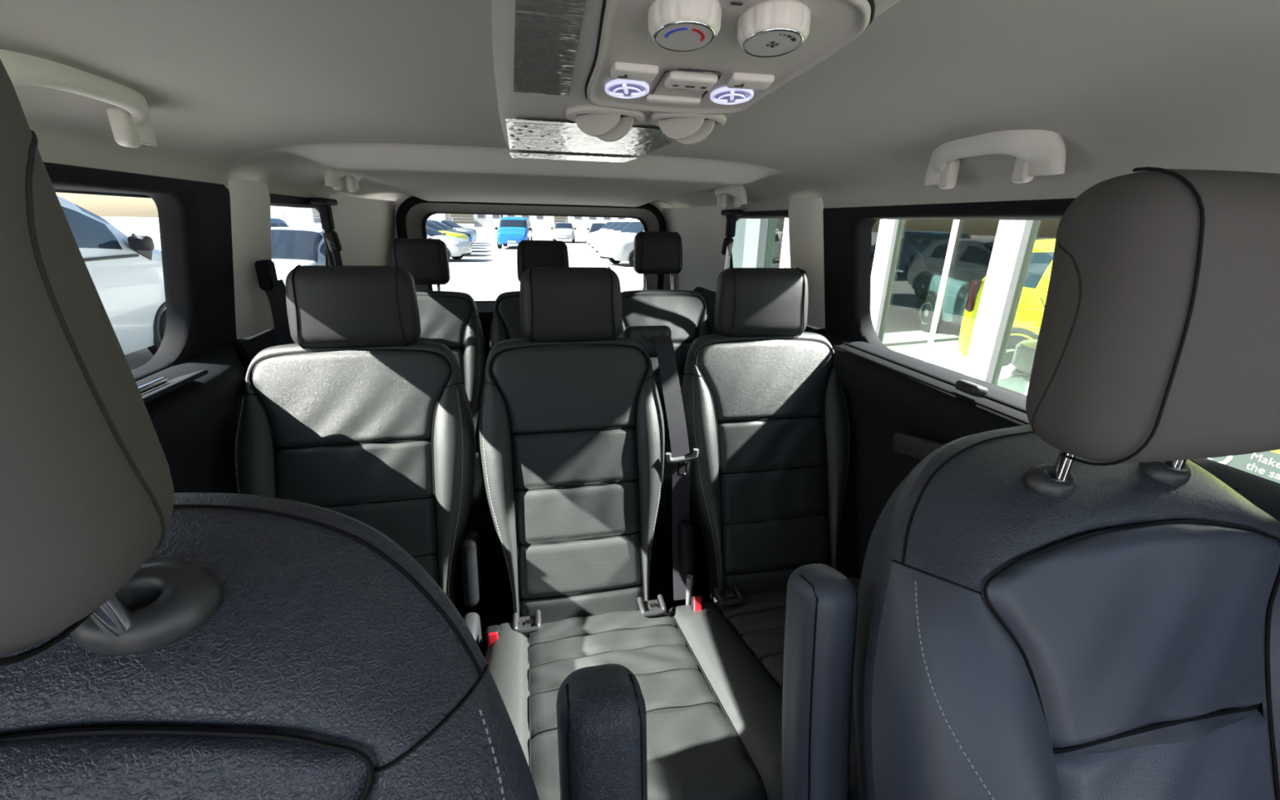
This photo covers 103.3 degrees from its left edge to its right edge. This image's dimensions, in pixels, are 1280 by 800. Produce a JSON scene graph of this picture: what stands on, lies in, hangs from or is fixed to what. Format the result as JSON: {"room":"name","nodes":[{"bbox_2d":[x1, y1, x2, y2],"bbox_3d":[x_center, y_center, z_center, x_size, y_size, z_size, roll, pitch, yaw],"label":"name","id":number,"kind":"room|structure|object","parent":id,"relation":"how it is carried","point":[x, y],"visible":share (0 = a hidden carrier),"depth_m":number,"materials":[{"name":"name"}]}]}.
{"room":"vehicle interior","nodes":[
{"label":"vehicle interior","id":0,"kind":"room"},
{"bbox_2d":[54,189,278,206],"bbox_3d":[-0.176,-0.553,1.136,1.804,0.230,3.370,-3,20,-11],"label":"roof","id":1,"kind":"structure","parent":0,"point":[55,190],"depth_m":0.95,"materials":[{"name":"grey paint"}]},
{"bbox_2d":[231,326,276,374],"bbox_3d":[-1.175,0.058,2.118,0.060,0.951,1.492,-3,20,-13],"label":"wall","id":2,"kind":"structure","parent":0,"point":[246,348],"depth_m":1.32,"materials":[{"name":"black plastic"}]},
{"bbox_2d":[43,161,236,381],"bbox_3d":[-0.891,-0.147,0.706,0.107,0.392,1.163,-3,20,-13],"label":"window","id":3,"kind":"structure","parent":2,"relation":"in","point":[194,217],"depth_m":1.08,"materials":[{"name":"black plastic"}]},
{"bbox_2d":[135,341,245,493],"bbox_3d":[-0.777,0.593,0.586,0.098,0.964,1.853,-3,20,-13],"label":"door","id":4,"kind":"structure","parent":2,"relation":"in","point":[193,405],"depth_m":1.03,"materials":[{"name":"black plastic"}]},
{"bbox_2d":[227,178,274,338],"bbox_3d":[-1.012,-0.371,1.339,0.086,0.380,0.215,-3,20,-11],"label":"trim","id":5,"kind":"structure","parent":2,"relation":"attached to","point":[250,201],"depth_m":1.28,"materials":[{"name":"white plastic"}]},
{"bbox_2d":[254,259,295,345],"bbox_3d":[-0.944,0.030,1.391,0.068,0.794,0.144,-3,20,-11],"label":"belt","id":6,"kind":"object","parent":2,"relation":"attached to","point":[274,289],"visible":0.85,"depth_m":1.32,"materials":[{"name":"grey fabric"}]},
{"bbox_2d":[269,193,329,265],"bbox_3d":[-1.112,-0.486,1.664,0.078,0.390,0.642,-3,20,-13],"label":"window","id":7,"kind":"structure","parent":2,"relation":"in","point":[279,200],"depth_m":1.54,"materials":[{"name":"black plastic"}]},
{"bbox_2d":[329,193,395,266],"bbox_3d":[-1.211,-0.626,2.243,0.098,0.500,0.728,-1,19,-7],"label":"trim","id":8,"kind":"structure","parent":2,"relation":"attached to","point":[365,228],"depth_m":2.24,"materials":[{"name":"white plastic"}]},
{"bbox_2d":[379,193,674,289],"bbox_3d":[-0.549,-0.424,2.843,1.680,1.410,0.030,-3,20,-11],"label":"wall","id":9,"kind":"structure","parent":0,"point":[399,198],"depth_m":2.54,"materials":[{"name":"white plastic"}]},
{"bbox_2d":[475,315,492,448],"bbox_3d":[-0.544,-0.109,2.896,1.500,0.760,0.060,-3,20,-11],"label":"door frame","id":10,"kind":"structure","parent":9,"relation":"attached to","point":[486,321],"depth_m":2.71,"materials":[{"name":"black plastic"}]},
{"bbox_2d":[395,196,665,315],"bbox_3d":[-0.538,-0.744,2.701,1.355,0.608,0.108,-3,20,-11],"label":"door","id":11,"kind":"structure","parent":9,"relation":"in","point":[412,215],"depth_m":2.61,"materials":[{"name":"black plastic"}]},
{"bbox_2d":[453,448,714,658],"bbox_3d":[-0.215,0.789,1.585,1.720,0.040,3.400,-3,20,-11],"label":"floor","id":12,"kind":"structure","parent":0,"point":[495,606],"depth_m":1.89,"materials":[{"name":"black carpet"}]},
{"bbox_2d":[0,58,647,799],"bbox_3d":[-0.227,0.586,0.072,0.628,1.337,0.922,-3,20,-11],"label":"seat","id":13,"kind":"object","parent":12,"relation":"on","point":[157,642],"visible":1,"depth_m":0.24,"materials":[{"name":"grey leather"}]},
{"bbox_2d":[234,264,482,650],"bbox_3d":[-0.609,0.355,0.999,0.524,1.147,0.879,-3,20,-11],"label":"seat","id":14,"kind":"object","parent":12,"relation":"on","point":[371,423],"visible":0.55,"depth_m":1.15,"materials":[{"name":"grey leather"}]},
{"bbox_2d":[390,238,486,586],"bbox_3d":[-0.826,0.022,1.897,0.468,1.178,0.788,-3,20,-11],"label":"seat","id":15,"kind":"object","parent":12,"relation":"on","point":[451,319],"visible":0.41,"depth_m":2.02,"materials":[{"name":"grey leather"}]},
{"bbox_2d":[465,452,485,530],"bbox_3d":[-0.801,0.335,1.848,0.460,0.187,0.484,-3,20,-11],"label":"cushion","id":16,"kind":"object","parent":15,"relation":"on","point":[478,498],"depth_m":1.70,"materials":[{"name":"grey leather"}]},
{"bbox_2d":[488,231,712,564],"bbox_3d":[-0.108,-0.035,2.043,0.978,1.220,0.804,-3,20,-11],"label":"seat","id":17,"kind":"object","parent":12,"relation":"on","point":[685,313],"visible":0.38,"depth_m":2.19,"materials":[{"name":"grey leather"}]},
{"bbox_2d":[488,506,493,524],"bbox_3d":[-0.326,0.312,1.944,0.460,0.187,0.484,-3,20,-11],"label":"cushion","id":18,"kind":"object","parent":17,"relation":"on","point":[490,516],"depth_m":1.69,"materials":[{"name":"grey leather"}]},
{"bbox_2d":[657,441,695,512],"bbox_3d":[0.164,0.288,2.043,0.460,0.187,0.484,-3,20,-11],"label":"belt","id":19,"kind":"object","parent":17,"relation":"on","point":[665,501],"depth_m":1.80,"materials":[{"name":"grey fabric"}]},
{"bbox_2d":[477,266,860,799],"bbox_3d":[0.146,0.323,1.140,1.037,1.146,0.894,-3,20,-11],"label":"seat","id":20,"kind":"object","parent":12,"relation":"on","point":[571,435],"visible":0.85,"depth_m":1.25,"materials":[{"name":"grey leather"}]},
{"bbox_2d":[485,624,499,648],"bbox_3d":[-0.334,0.556,1.157,0.031,0.078,0.048,-5,20,-18],"label":"belt","id":21,"kind":"object","parent":20,"relation":"attached to","point":[492,633],"visible":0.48,"depth_m":1.14,"materials":[{"name":"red plastic"}]},
{"bbox_2d":[484,610,776,706],"bbox_3d":[0.175,0.631,1.068,1.037,0.184,0.546,-3,20,-11],"label":"cushion","id":22,"kind":"object","parent":20,"relation":"on","point":[676,658],"depth_m":1.10,"materials":[{"name":"grey leather"}]},
{"bbox_2d":[623,325,671,357],"bbox_3d":[0.021,-0.156,1.361,0.125,0.088,0.068,-3,20,-11],"label":"outlet","id":23,"kind":"object","parent":20,"relation":"attached to","point":[642,335],"depth_m":1.33,"materials":[{"name":"grey plastic"}]},
{"bbox_2d":[652,335,698,599],"bbox_3d":[0.095,0.175,1.330,0.092,0.647,0.248,-3,20,-11],"label":"belt","id":24,"kind":"object","parent":20,"relation":"hanging from","point":[681,458],"visible":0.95,"depth_m":1.30,"materials":[{"name":"grey fabric"}]},
{"bbox_2d":[690,595,703,610],"bbox_3d":[0.141,0.520,1.248,0.031,0.074,0.070,2,19,1],"label":"belt","id":25,"kind":"object","parent":20,"relation":"attached to","point":[696,601],"visible":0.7,"depth_m":1.24,"materials":[{"name":"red plastic"}]},
{"bbox_2d":[782,166,1279,799],"bbox_3d":[0.522,0.534,0.324,0.584,1.300,0.922,-3,20,-11],"label":"seat","id":26,"kind":"object","parent":12,"relation":"on","point":[1065,604],"visible":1,"depth_m":0.46,"materials":[{"name":"grey leather"}]},
{"bbox_2d":[0,0,1279,211],"bbox_3d":[-0.166,-0.525,1.099,1.602,0.157,3.356,-3,20,-11],"label":"ceiling","id":27,"kind":"structure","parent":0,"point":[400,96],"depth_m":0.69,"materials":[{"name":"grey fabric"}]},
{"bbox_2d":[0,48,156,147],"bbox_3d":[-0.709,-0.383,0.635,0.064,0.098,0.316,-3,20,-11],"label":"handle","id":28,"kind":"object","parent":27,"relation":"attached to","point":[131,126],"visible":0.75,"depth_m":0.63,"materials":[{"name":"white plastic"}]},
{"bbox_2d":[309,197,342,265],"bbox_3d":[-1.067,-0.412,1.792,0.067,0.559,0.171,-6,21,-21],"label":"belt","id":29,"kind":"object","parent":27,"relation":"hanging from","point":[332,242],"visible":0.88,"depth_m":1.72,"materials":[{"name":"black fabric"}]},
{"bbox_2d":[324,168,362,192],"bbox_3d":[-0.926,-0.712,1.603,0.064,0.098,0.266,-3,20,-11],"label":"handle","id":30,"kind":"object","parent":27,"relation":"attached to","point":[333,176],"visible":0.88,"depth_m":1.53,"materials":[{"name":"white plastic"}]},
{"bbox_2d":[491,0,900,163],"bbox_3d":[0.010,-0.361,0.557,0.350,0.138,0.940,-3,20,-11],"label":"console","id":31,"kind":"object","parent":27,"relation":"attached to","point":[606,81],"visible":1,"depth_m":0.44,"materials":[{"name":"grey plastic"}]},
{"bbox_2d":[564,103,645,142],"bbox_3d":[-0.039,-0.312,0.571,0.091,0.033,0.059,-3,20,-11],"label":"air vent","id":32,"kind":"object","parent":31,"relation":"attached to","point":[609,122],"depth_m":0.56,"materials":[{"name":"grey plastic"}]},
{"bbox_2d":[604,79,648,98],"bbox_3d":[-0.013,-0.300,0.490,0.043,0.009,0.043,-1,19,-7],"label":"reading lamp","id":33,"kind":"object","parent":31,"relation":"attached to","point":[614,88],"depth_m":0.48,"materials":[{"name":"white plastic"}]},
{"bbox_2d":[648,111,726,145],"bbox_3d":[0.055,-0.315,0.586,0.091,0.033,0.061,-3,20,-11],"label":"air vent","id":34,"kind":"object","parent":31,"relation":"attached to","point":[689,128],"depth_m":0.58,"materials":[{"name":"grey plastic"}]},
{"bbox_2d":[710,86,753,105],"bbox_3d":[0.092,-0.304,0.508,0.043,0.011,0.043,-3,20,-11],"label":"reading lamp","id":35,"kind":"object","parent":31,"relation":"attached to","point":[719,95],"depth_m":0.50,"materials":[{"name":"white plastic"}]},
{"bbox_2d":[716,209,742,333],"bbox_3d":[0.354,-0.482,2.081,0.066,0.560,0.179,0,19,-3],"label":"belt","id":36,"kind":"object","parent":27,"relation":"hanging from","point":[727,245],"visible":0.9,"depth_m":2.00,"materials":[{"name":"black fabric"}]},
{"bbox_2d":[714,185,746,208],"bbox_3d":[0.320,-0.758,1.860,0.064,0.098,0.266,-3,20,-11],"label":"handle","id":37,"kind":"object","parent":27,"relation":"attached to","point":[739,193],"visible":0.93,"depth_m":1.79,"materials":[{"name":"white plastic"}]},
{"bbox_2d":[924,129,1066,189],"bbox_3d":[0.587,-0.422,0.873,0.064,0.098,0.281,-3,20,-11],"label":"handle","id":38,"kind":"object","parent":27,"relation":"attached to","point":[1037,153],"visible":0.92,"depth_m":0.81,"materials":[{"name":"white plastic"}]},
{"bbox_2d":[693,286,823,335],"bbox_3d":[0.372,-0.018,2.430,0.060,0.951,1.492,-3,20,-13],"label":"wall","id":39,"kind":"structure","parent":0,"point":[709,296],"depth_m":2.44,"materials":[{"name":"black plastic"}]},
{"bbox_2d":[662,205,729,292],"bbox_3d":[0.278,-0.700,2.544,0.093,0.500,0.734,-5,20,-18],"label":"trim","id":40,"kind":"structure","parent":39,"relation":"attached to","point":[702,230],"depth_m":2.52,"materials":[{"name":"white plastic"}]},
{"bbox_2d":[725,209,788,267],"bbox_3d":[0.452,-0.563,1.980,0.078,0.390,0.642,-3,20,-13],"label":"window","id":41,"kind":"structure","parent":39,"relation":"in","point":[781,213],"depth_m":1.84,"materials":[{"name":"black plastic"}]},
{"bbox_2d":[788,198,825,328],"bbox_3d":[0.522,-0.436,1.620,0.085,0.380,0.215,-3,20,-11],"label":"trim","id":42,"kind":"structure","parent":39,"relation":"attached to","point":[806,227],"depth_m":1.56,"materials":[{"name":"white plastic"}]},
{"bbox_2d":[822,328,1279,578],"bbox_3d":[0.731,0.518,0.888,0.103,0.968,1.851,-3,20,-13],"label":"door","id":43,"kind":"structure","parent":39,"relation":"in","point":[901,409],"depth_m":1.22,"materials":[{"name":"black plastic"}]},
{"bbox_2d":[822,198,1279,485],"bbox_3d":[0.706,-0.212,1.016,0.107,0.409,1.133,-3,20,-13],"label":"window","id":44,"kind":"structure","parent":39,"relation":"in","point":[847,231],"depth_m":1.38,"materials":[{"name":"black plastic"}]},
{"label":"outside","id":45,"kind":"structure","parent":0,"visible":0},
{"bbox_2d":[102,217,643,370],"bbox_3d":[-20.206,-30.973,92.926,320.000,0.001,320.000,-3,20,-11],"label":"ground","id":46,"kind":"structure","parent":45,"point":[490,271],"depth_m":21.77,"materials":[{"name":"concrete"}]},
{"bbox_2d":[57,195,166,355],"bbox_3d":[-6.226,-0.882,4.347,2.300,1.960,4.965,-3,20,-11],"label":"car","id":47,"kind":"object","parent":46,"relation":"on","point":[126,272],"visible":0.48,"depth_m":5.40,"materials":[{"name":"grey paint"}]},
{"bbox_2d":[131,232,152,260],"bbox_3d":[-5.567,-1.707,5.660,0.020,0.304,0.344,-3,20,-11],"label":"mirror","id":48,"kind":"object","parent":47,"relation":"attached to","point":[138,255],"depth_m":5.65,"materials":[{"name":"black plastic"}]},
{"bbox_2d":[271,217,288,226],"bbox_3d":[-11.256,-4.543,15.013,2.180,1.660,4.245,-3,20,-13],"label":"car","id":49,"kind":"object","parent":46,"relation":"on","point":[275,222],"visible":0.02,"depth_m":14.66,"materials":[{"name":"blue metal"}]},
{"bbox_2d":[270,205,320,223],"bbox_3d":[-103.748,-53.786,136.955,30.800,10.800,10.800,-3,20,-11],"label":"building","id":50,"kind":"structure","parent":46,"relation":"on","point":[275,211],"depth_m":135.59,"materials":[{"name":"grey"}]},
{"bbox_2d":[271,226,325,285],"bbox_3d":[-6.197,-2.260,8.976,2.140,1.520,4.100,-3,20,-11],"label":"car","id":51,"kind":"object","parent":46,"relation":"on","point":[291,246],"visible":0.09,"depth_m":8.36,"materials":[{"name":"grey paint"}]},
{"bbox_2d":[270,213,605,233],"bbox_3d":[-15.127,-23.774,69.509,80.120,2.000,0.120,-3,20,-11],"label":"fence","id":52,"kind":"object","parent":46,"relation":"on","point":[491,230],"visible":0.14,"depth_m":68.18,"materials":[{"name":"silver metal"}]},
{"bbox_2d":[427,213,451,221],"bbox_3d":[-63.531,-49.545,131.021,26.800,8.300,10.800,-3,20,-11],"label":"building","id":53,"kind":"structure","parent":46,"relation":"on","point":[435,216],"depth_m":129.35,"materials":[{"name":"grey"}]},
{"bbox_2d":[425,220,468,240],"bbox_3d":[-10.787,-8.047,25.110,4.245,1.660,2.180,2,19,2],"label":"car","id":54,"kind":"object","parent":46,"relation":"on","point":[429,224],"visible":0.2,"depth_m":24.84,"materials":[{"name":"yellow paint"}]},
{"bbox_2d":[425,225,471,259],"bbox_3d":[-9.524,-6.835,21.917,4.100,1.520,2.140,2,19,2],"label":"car","id":55,"kind":"object","parent":46,"relation":"on","point":[457,247],"visible":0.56,"depth_m":21.36,"materials":[{"name":"grey paint"}]},
{"bbox_2d":[426,219,472,246],"bbox_3d":[-11.711,-9.210,28.395,4.245,1.660,2.180,2,19,2],"label":"car","id":56,"kind":"object","parent":46,"relation":"on","point":[437,223],"visible":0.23,"depth_m":28.30,"materials":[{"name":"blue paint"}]},
{"bbox_2d":[430,219,475,241],"bbox_3d":[-13.698,-11.597,35.131,4.245,1.660,2.180,2,19,2],"label":"car","id":57,"kind":"object","parent":46,"relation":"on","point":[448,224],"visible":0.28,"depth_m":34.73,"materials":[{"name":"silver metal"}]},
{"bbox_2d":[439,219,476,239],"bbox_3d":[-14.801,-12.886,38.766,4.245,1.660,2.180,2,19,2],"label":"car","id":58,"kind":"object","parent":46,"relation":"on","point":[452,222],"visible":0.17,"depth_m":38.77,"materials":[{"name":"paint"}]},
{"bbox_2d":[447,226,474,244],"bbox_3d":[-12.680,-10.373,31.888,4.100,1.520,2.140,2,19,2],"label":"car","id":59,"kind":"object","parent":46,"relation":"on","point":[473,237],"visible":0.09,"depth_m":32.32,"materials":[{"name":"grey paint"}]},
{"bbox_2d":[494,217,532,248],"bbox_3d":[-8.335,-11.194,33.842,2.300,1.960,4.965,-1,19,-8],"label":"car","id":60,"kind":"object","parent":46,"relation":"on","point":[512,230],"visible":0.87,"depth_m":32.30,"materials":[{"name":"blue paint"}]},
{"bbox_2d":[473,214,554,227],"bbox_3d":[-36.192,-53.772,146.349,22.800,7.300,10.800,-3,20,-11],"label":"building","id":61,"kind":"structure","parent":46,"relation":"on","point":[535,220],"depth_m":141.89,"materials":[{"name":"grey concrete"}]},
{"bbox_2d":[551,222,576,243],"bbox_3d":[-6.723,-14.787,44.719,2.180,1.660,4.245,-1,19,-8],"label":"car","id":62,"kind":"object","parent":46,"relation":"on","point":[561,230],"visible":0.99,"depth_m":43.02,"materials":[{"name":"silver metal"}]},
{"bbox_2d":[586,222,605,233],"bbox_3d":[-3.488,-14.610,44.408,2.180,1.660,4.245,1,19,-2],"label":"car","id":63,"kind":"object","parent":46,"relation":"on","point":[595,227],"visible":0.16,"depth_m":43.53,"materials":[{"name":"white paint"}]},
{"bbox_2d":[568,216,633,229],"bbox_3d":[-5.194,-52.844,144.806,30.800,7.800,10.800,-3,20,-11],"label":"building","id":64,"kind":"structure","parent":46,"relation":"on","point":[574,220],"depth_m":138.91,"materials":[{"name":"grey concrete"}]},
{"bbox_2d":[586,219,617,244],"bbox_3d":[-1.119,-11.416,34.920,4.965,1.960,2.300,-10,22,-30],"label":"car","id":65,"kind":"object","parent":46,"relation":"on","point":[609,223],"visible":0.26,"depth_m":34.23,"materials":[{"name":"white paint"}]},
{"bbox_2d":[590,218,627,248],"bbox_3d":[-0.461,-9.871,30.520,4.965,1.960,2.300,-10,22,-30],"label":"van","id":66,"kind":"object","parent":46,"relation":"on","point":[616,223],"visible":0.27,"depth_m":29.81,"materials":[{"name":"grey paint"}]},
{"bbox_2d":[594,218,635,253],"bbox_3d":[0.156,-8.390,26.305,4.965,1.960,2.300,-10,22,-30],"label":"van","id":67,"kind":"object","parent":46,"relation":"on","point":[624,224],"visible":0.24,"depth_m":25.60,"materials":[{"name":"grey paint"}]},
{"bbox_2d":[598,218,644,266],"bbox_3d":[0.704,-6.940,22.172,4.965,1.960,2.300,-10,22,-30],"label":"car","id":68,"kind":"object","parent":46,"relation":"on","point":[618,248],"visible":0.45,"depth_m":20.84,"materials":[{"name":"grey paint"}]},
{"bbox_2d":[731,217,1040,385],"bbox_3d":[2.014,-2.333,6.215,0.305,3.800,13.615,-3,20,-11],"label":"frame","id":69,"kind":"object","parent":46,"relation":"on","point":[753,244],"visible":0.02,"depth_m":3.75,"materials":[{"name":"white metal"}]},
{"bbox_2d":[1207,449,1279,483],"bbox_3d":[2.901,0.433,2.088,0.020,0.305,1.100,-3,20,-11],"label":"poster","id":70,"kind":"object","parent":69,"relation":"attached to","point":[1265,464],"visible":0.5,"depth_m":2.33,"materials":[{"name":"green paper"}]},
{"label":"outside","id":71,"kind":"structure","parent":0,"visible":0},
{"bbox_2d":[882,305,966,373],"bbox_3d":[6.946,-0.603,7.265,9.900,0.040,14.000,-3,20,-11],"label":"floor","id":72,"kind":"structure","parent":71,"point":[902,335],"depth_m":8.01,"materials":[{"name":"white concrete"}]},
{"bbox_2d":[871,237,991,331],"bbox_3d":[5.747,-2.313,9.734,2.140,1.520,4.100,1,19,-2],"label":"car","id":73,"kind":"object","parent":72,"relation":"on","point":[921,261],"visible":0.4,"depth_m":8.90,"materials":[{"name":"grey paint"}]},
{"bbox_2d":[905,262,919,271],"bbox_3d":[4.804,-2.358,8.947,0.200,0.160,0.130,1,19,-2],"label":"mirror","id":74,"kind":"object","parent":73,"relation":"attached to","point":[910,266],"depth_m":8.89,"materials":[{"name":"black plastic"}]},
{"bbox_2d":[945,236,995,252],"bbox_3d":[8.167,-2.969,11.765,2.140,1.520,4.100,-1,19,-7],"label":"car","id":75,"kind":"object","parent":72,"relation":"on","point":[988,242],"visible":0.02,"depth_m":11.41,"materials":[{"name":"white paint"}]},
{"bbox_2d":[959,238,1055,366],"bbox_3d":[4.881,-0.393,3.884,2.180,1.705,4.245,-3,20,-11],"label":"car","id":76,"kind":"object","parent":72,"relation":"on","point":[1028,316],"visible":0.16,"depth_m":4.93,"materials":[{"name":"yellow paint"}]},
{"bbox_2d":[964,280,982,311],"bbox_3d":[3.650,-1.132,5.527,0.120,0.340,0.100,-3,20,-11],"label":"tail light","id":77,"kind":"object","parent":76,"relation":"attached to","point":[975,287],"depth_m":5.49,"materials":[{"name":"red plastic"}]},
{"bbox_2d":[997,339,1037,395],"bbox_3d":[3.352,0.079,3.840,0.962,0.870,1.227,-3,20,-11],"label":"chair","id":78,"kind":"object","parent":72,"relation":"on","point":[1015,377],"visible":0.03,"depth_m":3.95,"materials":[{"name":"white fabric"}]},
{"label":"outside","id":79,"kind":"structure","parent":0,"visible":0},
{"bbox_2d":[1035,220,1060,239],"bbox_3d":[11.781,-2.613,7.615,0.200,3.800,14.000,-3,20,-11],"label":"wall","id":80,"kind":"structure","parent":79,"point":[1047,229],"depth_m":13.04,"materials":[{"name":"grey"}]},
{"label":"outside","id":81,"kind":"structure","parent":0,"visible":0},
{"bbox_2d":[772,217,999,267],"bbox_3d":[5.547,-4.691,13.204,9.900,3.800,0.200,-3,20,-11],"label":"wall","id":82,"kind":"structure","parent":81,"point":[912,228],"depth_m":13.63,"materials":[{"name":"grey"}]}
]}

